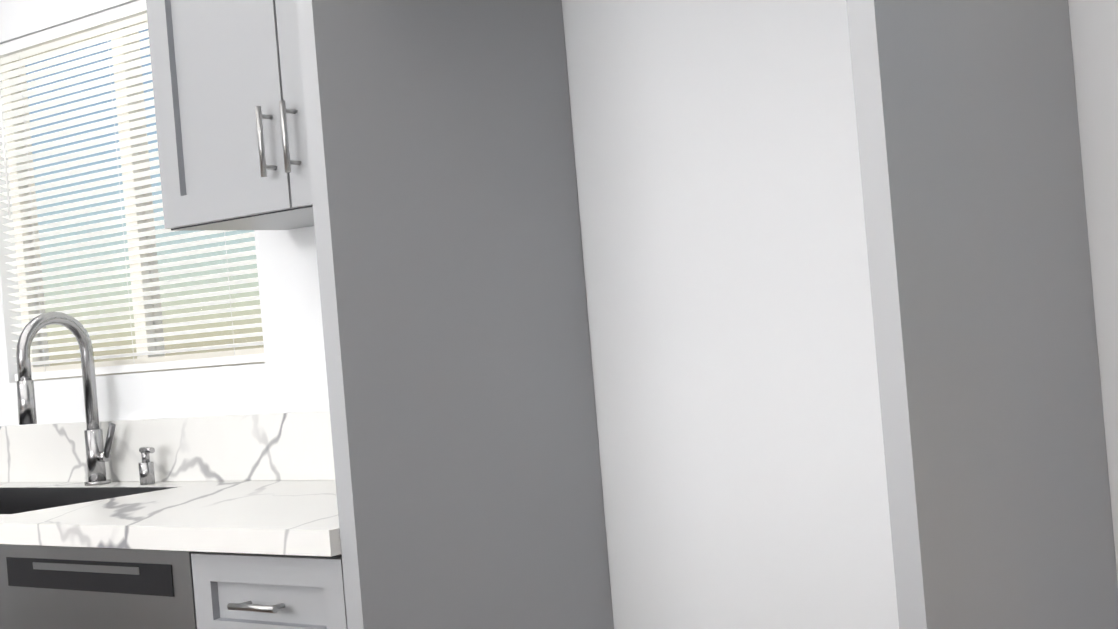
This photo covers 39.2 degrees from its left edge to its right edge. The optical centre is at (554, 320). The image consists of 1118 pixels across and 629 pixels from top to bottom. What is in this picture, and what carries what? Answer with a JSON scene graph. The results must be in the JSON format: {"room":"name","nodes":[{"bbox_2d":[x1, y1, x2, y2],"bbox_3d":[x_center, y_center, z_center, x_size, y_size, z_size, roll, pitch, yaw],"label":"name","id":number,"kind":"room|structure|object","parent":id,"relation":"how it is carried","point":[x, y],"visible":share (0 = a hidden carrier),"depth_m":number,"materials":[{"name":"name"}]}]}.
{"room":"kitchen","nodes":[
{"label":"kitchen","id":0,"kind":"room"},
{"bbox_2d":[0,0,1117,628],"bbox_3d":[0.153,-0.028,2.882,6.540,2.445,0.120,-5,0,39],"label":"wall","id":1,"kind":"structure","parent":0,"point":[730,322],"depth_m":2.70,"materials":[{"name":"white paint"}]},
{"bbox_2d":[1,20,264,380],"bbox_3d":[-1.012,-0.309,3.816,1.000,0.870,0.050,-5,0,39],"label":"window","id":2,"kind":"structure","parent":1,"relation":"in","point":[138,360],"depth_m":3.81,"materials":[{"name":"white plastic"}]},
{"bbox_2d":[0,0,264,380],"bbox_3d":[-1.046,-0.308,3.773,0.984,0.864,0.039,-5,0,39],"label":"window blinds","id":3,"kind":"object","parent":2,"relation":"attached to","point":[122,16],"visible":0.6,"depth_m":3.82,"materials":[{"name":"white plastic"}]},
{"bbox_2d":[0,411,334,481],"bbox_3d":[-1.138,0.320,3.843,3.042,0.145,0.021,-5,0,39],"label":"backsplash","id":4,"kind":"structure","parent":1,"relation":"attached to","point":[279,446],"depth_m":3.56,"materials":[{"name":"stone"}]},
{"bbox_2d":[146,0,313,230],"bbox_3d":[-0.432,-0.667,3.002,0.758,0.913,0.358,-5,0,39],"label":"upper cabinet","id":5,"kind":"object","parent":1,"relation":"attached to","point":[230,114],"visible":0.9,"depth_m":3.01,"materials":[{"name":"grey paint"}]},
{"bbox_3d":[-1.713,1.383,0.411,6.540,0.080,6.440,-5,0,39],"label":"floor","id":6,"kind":"structure","parent":0,"visible":0},
{"bbox_2d":[0,544,196,628],"bbox_3d":[-0.627,0.829,3.084,0.604,0.870,0.616,-5,0,39],"label":"dishwasher","id":7,"kind":"object","parent":6,"relation":"on","point":[52,587],"visible":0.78,"depth_m":2.83,"materials":[{"name":"grey metal"}]},
{"bbox_2d":[191,552,347,628],"bbox_3d":[-0.254,0.794,2.760,0.377,0.874,0.654,-5,0,39],"label":"base cabinet","id":8,"kind":"object","parent":6,"relation":"on","point":[250,591],"visible":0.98,"depth_m":2.53,"materials":[{"name":"grey paint"}]},
{"bbox_2d":[296,0,1117,628],"bbox_3d":[0.193,-0.029,2.328,1.101,2.436,0.691,-5,0,39],"label":"panels","id":9,"kind":"object","parent":6,"relation":"on","point":[454,318],"visible":1,"depth_m":2.41,"materials":[{"name":"grey paint"}]},
{"bbox_3d":[-1.200,0.877,3.522,0.830,0.874,0.654,-5,0,39],"label":"base cabinet","id":10,"kind":"object","parent":6,"relation":"on","visible":0},
{"bbox_2d":[0,480,340,556],"bbox_3d":[-1.324,0.428,3.600,3.042,0.040,0.644,-5,0,39],"label":"countertop","id":11,"kind":"structure","parent":10,"relation":"on","point":[289,517],"depth_m":2.71,"materials":[{"name":"stone"}]},
{"bbox_2d":[16,311,154,485],"bbox_3d":[-1.072,0.178,3.601,0.264,0.415,0.222,-5,0,39],"label":"kitchen faucet","id":12,"kind":"object","parent":11,"relation":"on","point":[98,455],"visible":1,"depth_m":3.69,"materials":[{"name":"silver metal"}]},
{"bbox_2d":[0,487,176,513],"bbox_3d":[-1.228,0.531,3.524,0.769,0.258,0.449,-5,0,39],"label":"sink basin","id":13,"kind":"object","parent":11,"relation":"in","point":[16,500],"visible":0.1,"depth_m":3.76,"materials":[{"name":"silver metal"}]}
]}

